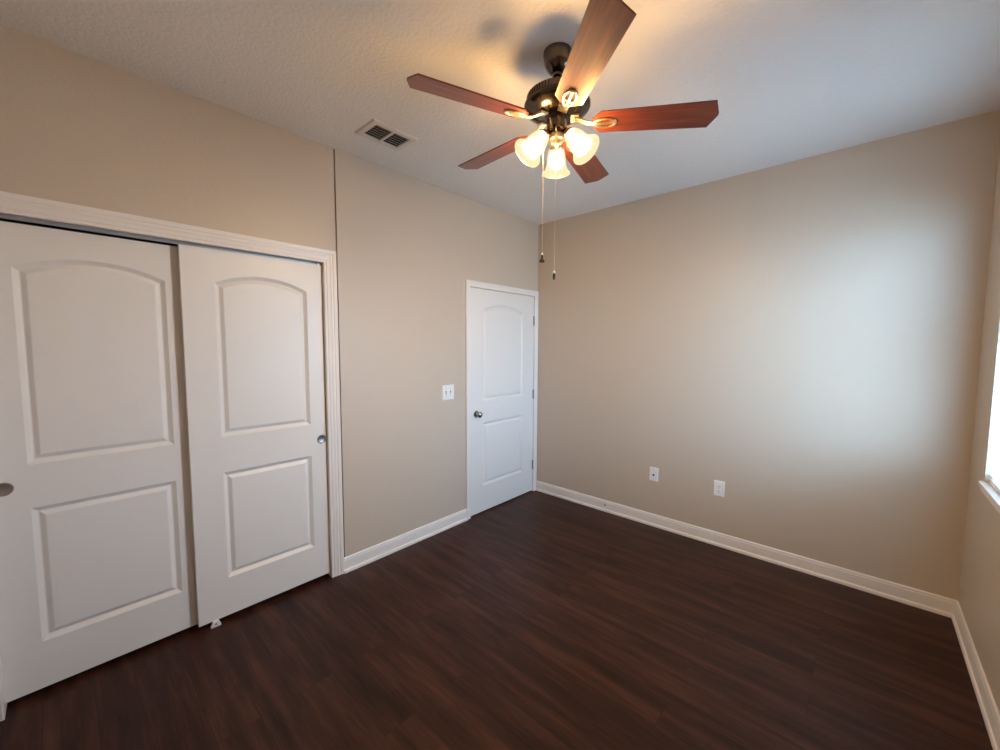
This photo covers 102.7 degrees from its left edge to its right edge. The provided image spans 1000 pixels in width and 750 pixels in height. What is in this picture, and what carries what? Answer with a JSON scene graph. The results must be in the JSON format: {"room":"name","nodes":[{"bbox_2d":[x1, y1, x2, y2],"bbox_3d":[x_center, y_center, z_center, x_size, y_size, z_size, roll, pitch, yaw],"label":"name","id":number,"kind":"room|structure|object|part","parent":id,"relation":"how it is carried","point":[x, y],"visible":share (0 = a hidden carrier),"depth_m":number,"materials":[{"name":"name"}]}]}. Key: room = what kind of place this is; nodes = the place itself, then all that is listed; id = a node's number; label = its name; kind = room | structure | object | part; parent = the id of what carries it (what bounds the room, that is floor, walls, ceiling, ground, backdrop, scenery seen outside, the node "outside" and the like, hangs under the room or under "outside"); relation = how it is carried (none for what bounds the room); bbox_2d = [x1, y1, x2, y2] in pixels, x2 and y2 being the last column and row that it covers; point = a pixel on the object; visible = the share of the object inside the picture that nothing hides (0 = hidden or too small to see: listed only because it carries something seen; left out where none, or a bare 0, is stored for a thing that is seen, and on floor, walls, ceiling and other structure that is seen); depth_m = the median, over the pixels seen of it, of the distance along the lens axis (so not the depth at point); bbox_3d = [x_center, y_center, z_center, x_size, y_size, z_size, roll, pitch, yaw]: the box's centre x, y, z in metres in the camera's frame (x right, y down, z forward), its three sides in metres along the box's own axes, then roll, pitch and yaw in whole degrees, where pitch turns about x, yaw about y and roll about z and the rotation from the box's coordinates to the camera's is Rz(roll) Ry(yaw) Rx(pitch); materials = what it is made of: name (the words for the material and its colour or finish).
{"room":"empty bedroom","nodes":[
{"label":"empty bedroom","id":0,"kind":"room"},
{"bbox_2d":[0,24,538,556],"bbox_3d":[-0.937,-0.059,2.840,0.120,2.781,3.810,4,6,42],"label":"wall","id":1,"kind":"structure","parent":0,"point":[407,247],"depth_m":2.64,"materials":[{"name":"beige paint"}]},
{"bbox_2d":[0,213,320,264],"bbox_3d":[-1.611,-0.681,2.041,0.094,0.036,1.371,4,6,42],"label":"door track","id":2,"kind":"object","parent":1,"relation":"attached to","point":[2,215],"visible":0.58,"depth_m":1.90,"materials":[{"name":"silver metal"}]},
{"bbox_2d":[0,221,197,702],"bbox_3d":[-1.858,0.366,1.891,0.038,2.011,0.724,4,6,42],"label":"sliding closet door","id":3,"kind":"structure","parent":2,"relation":"hanging from","point":[97,567],"depth_m":1.83,"materials":[{"name":"white paint"}]},
{"bbox_3d":[-2.056,0.474,1.655,0.003,0.058,0.058,4,6,42],"label":"cup pull","id":4,"kind":"part","parent":3,"relation":"part of","materials":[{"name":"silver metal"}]},
{"bbox_2d":[177,244,329,626],"bbox_3d":[-1.382,0.326,2.344,0.038,2.022,0.710,4,6,42],"label":"sliding closet door","id":5,"kind":"structure","parent":2,"relation":"hanging from","point":[253,354],"depth_m":2.29,"materials":[{"name":"white paint"}]},
{"bbox_3d":[-1.150,0.414,2.580,0.003,0.058,0.058,4,6,42],"label":"cup pull","id":6,"kind":"part","parent":5,"relation":"part of","materials":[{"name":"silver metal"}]},
{"bbox_2d":[0,191,343,720],"bbox_3d":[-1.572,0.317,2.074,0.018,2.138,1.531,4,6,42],"label":"trim","id":7,"kind":"structure","parent":1,"relation":"attached to","point":[10,203],"depth_m":2.27,"materials":[{"name":"white paint"}]},
{"bbox_2d":[344,509,467,573],"bbox_3d":[-0.676,1.264,3.123,0.022,0.103,1.131,4,6,42],"label":"baseboard","id":8,"kind":"structure","parent":1,"relation":"attached to","point":[354,561],"depth_m":3.04,"materials":[{"name":"white paint"}]},
{"bbox_2d":[442,384,453,400],"bbox_3d":[-0.425,0.145,3.315,0.020,0.124,0.124,4,6,42],"label":"light switch","id":9,"kind":"object","parent":1,"relation":"attached to","point":[447,390],"visible":1,"depth_m":3.31,"materials":[{"name":"white plastic"}]},
{"bbox_2d":[465,279,538,519],"bbox_3d":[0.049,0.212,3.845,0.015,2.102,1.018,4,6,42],"label":"trim","id":10,"kind":"structure","parent":1,"relation":"attached to","point":[468,283],"depth_m":3.54,"materials":[{"name":"white paint"}]},
{"bbox_2d":[470,287,534,515],"bbox_3d":[0.054,0.234,3.847,0.107,2.033,0.913,4,6,42],"label":"door","id":11,"kind":"structure","parent":1,"relation":"in","point":[502,323],"depth_m":3.82,"materials":[{"name":"white paint"}]},
{"bbox_3d":[-0.189,0.352,3.558,0.067,0.064,0.064,4,6,42],"label":"knob","id":12,"kind":"part","parent":11,"relation":"part of","materials":[{"name":"silver metal"}]},
{"bbox_2d":[0,490,992,749],"bbox_3d":[-0.045,1.440,2.129,4.107,0.100,4.050,4,6,42],"label":"floor","id":13,"kind":"structure","parent":0,"point":[536,620],"depth_m":1.94,"materials":[{"name":"brown wood"}]},
{"bbox_2d":[211,619,220,628],"bbox_3d":[-1.558,1.363,2.194,0.015,0.034,0.049,4,6,42],"label":"floor guide","id":14,"kind":"object","parent":13,"relation":"on","point":[215,623],"visible":1,"depth_m":2.19,"materials":[{"name":"white plastic"}]},
{"bbox_2d":[0,0,999,224],"bbox_3d":[-0.035,-1.444,1.920,4.107,0.120,4.050,4,6,42],"label":"ceiling","id":15,"kind":"structure","parent":0,"point":[790,80],"depth_m":1.79,"materials":[{"name":"white paint"}]},
{"bbox_2d":[354,118,417,150],"bbox_3d":[-0.670,-1.413,2.369,0.216,0.011,0.294,4,6,42],"label":"ceiling vent","id":16,"kind":"object","parent":15,"relation":"in","point":[375,130],"visible":1,"depth_m":2.35,"materials":[{"name":"white metal"}]},
{"bbox_2d":[407,0,718,279],"bbox_3d":[0.226,-0.891,1.766,1.198,0.957,1.216,4,6,42],"label":"ceiling fan","id":17,"kind":"object","parent":15,"relation":"hanging from","point":[560,101],"visible":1,"depth_m":1.62,"materials":[{"name":"brown wood"}]},
{"bbox_3d":[-0.115,-1.073,1.550,0.489,0.006,0.136,0,17,-25],"label":"blade","id":18,"kind":"part","parent":17,"relation":"part of","materials":[{"name":"brown wood"}]},
{"bbox_3d":[-0.024,-1.106,2.004,0.136,0.006,0.489,-18,17,-40],"label":"blade","id":19,"kind":"part","parent":17,"relation":"part of","materials":[{"name":"brown wood"}]},
{"bbox_3d":[0.126,-0.957,1.684,0.124,0.146,0.141,4,6,42],"label":"lamp shade","id":20,"kind":"part","parent":17,"relation":"part of","materials":[{"name":"white glass"}]},
{"bbox_3d":[0.145,-0.970,1.684,0.066,0.077,0.073,4,6,42],"label":"bulb","id":21,"kind":"part","parent":17,"relation":"part of","materials":[{"name":"white glass"}]},
{"bbox_3d":[0.184,-0.785,1.726,0.003,0.529,0.003,4,6,42],"label":"pull chain","id":22,"kind":"part","parent":17,"relation":"part of","materials":[{"name":"gold metal"}]},
{"bbox_3d":[0.233,-0.745,1.693,0.003,0.603,0.003,4,6,42],"label":"pull chain","id":23,"kind":"part","parent":17,"relation":"part of","materials":[{"name":"gold metal"}]},
{"bbox_3d":[0.255,-0.968,1.849,0.128,0.146,0.138,4,6,42],"label":"lamp shade","id":24,"kind":"part","parent":17,"relation":"part of","materials":[{"name":"white glass"}]},
{"bbox_3d":[0.329,-0.967,1.656,0.069,0.077,0.067,0,4,-5],"label":"bulb","id":25,"kind":"part","parent":17,"relation":"part of","materials":[{"name":"white glass"}]},
{"bbox_3d":[0.337,-0.954,1.653,0.143,0.146,0.129,4,6,42],"label":"lamp shade","id":26,"kind":"part","parent":17,"relation":"part of","materials":[{"name":"white glass"}]},
{"bbox_3d":[0.437,-1.093,2.059,0.136,0.006,0.489,-9,-2,29],"label":"blade","id":27,"kind":"part","parent":17,"relation":"part of","materials":[{"name":"brown wood"}]},
{"bbox_3d":[0.289,-1.040,1.325,0.136,0.006,0.489,14,3,-8],"label":"blade","id":28,"kind":"part","parent":17,"relation":"part of","materials":[{"name":"brown wood"}]},
{"bbox_3d":[0.630,-1.052,1.639,0.489,0.006,0.136,3,-7,11],"label":"blade","id":29,"kind":"part","parent":17,"relation":"part of","materials":[{"name":"brown wood"}]},
{"bbox_2d":[537,110,999,600],"bbox_3d":[1.283,-0.097,3.474,4.107,2.781,0.120,4,6,42],"label":"wall","id":30,"kind":"structure","parent":0,"point":[803,337],"depth_m":2.73,"materials":[{"name":"beige paint"}]},
{"bbox_2d":[649,467,657,481],"bbox_3d":[1.314,0.850,3.421,0.074,0.118,0.014,4,6,42],"label":"cable jack plate","id":31,"kind":"object","parent":30,"relation":"attached to","point":[653,476],"visible":1,"depth_m":3.42,"materials":[{"name":"white plastic"}]},
{"bbox_2d":[713,480,724,496],"bbox_3d":[1.689,0.875,3.083,0.076,0.120,0.009,4,6,42],"label":"power outlet","id":32,"kind":"object","parent":30,"relation":"attached to","point":[719,486],"visible":1,"depth_m":3.08,"materials":[{"name":"white plastic"}]},
{"bbox_2d":[536,481,956,617],"bbox_3d":[1.490,1.260,3.283,3.007,0.103,0.022,4,6,42],"label":"baseboard","id":33,"kind":"structure","parent":30,"relation":"attached to","point":[924,600],"depth_m":2.85,"materials":[{"name":"white paint"}]},
{"bbox_2d":[958,142,999,713],"bbox_3d":[1.385,0.102,0.730,0.150,2.781,3.810,4,6,42],"label":"wall","id":34,"kind":"structure","parent":0,"point":[979,587],"depth_m":1.97,"materials":[{"name":"beige paint"}]},
{"bbox_2d":[951,601,999,749],"bbox_3d":[1.317,1.433,0.884,0.022,0.103,3.810,4,6,42],"label":"baseboard","id":35,"kind":"structure","parent":34,"relation":"attached to","point":[990,713],"depth_m":1.79,"materials":[{"name":"white paint"}]},
{"bbox_2d":[978,481,999,513],"bbox_3d":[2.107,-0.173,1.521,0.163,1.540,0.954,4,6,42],"label":"window sill","id":36,"kind":"structure","parent":34,"relation":"in","point":[987,489],"depth_m":1.82,"materials":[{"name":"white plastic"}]},
{"bbox_2d":[989,378,999,492],"bbox_3d":[2.086,-0.197,1.538,0.051,1.487,0.906,4,6,42],"label":"window blind","id":37,"kind":"object","parent":34,"relation":"attached to","point":[995,482],"visible":1,"depth_m":1.88,"materials":[{"name":"white plastic"}]},
{"bbox_3d":[2.084,0.536,1.591,0.044,0.018,0.906,4,6,42],"label":"rail","id":38,"kind":"part","parent":37,"relation":"part of","materials":[{"name":"white plastic"}]},
{"bbox_3d":[2.292,-0.200,1.802,0.001,1.425,0.004,4,6,42],"label":"ladder cord","id":39,"kind":"part","parent":37,"relation":"part of","materials":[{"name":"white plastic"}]}
]}

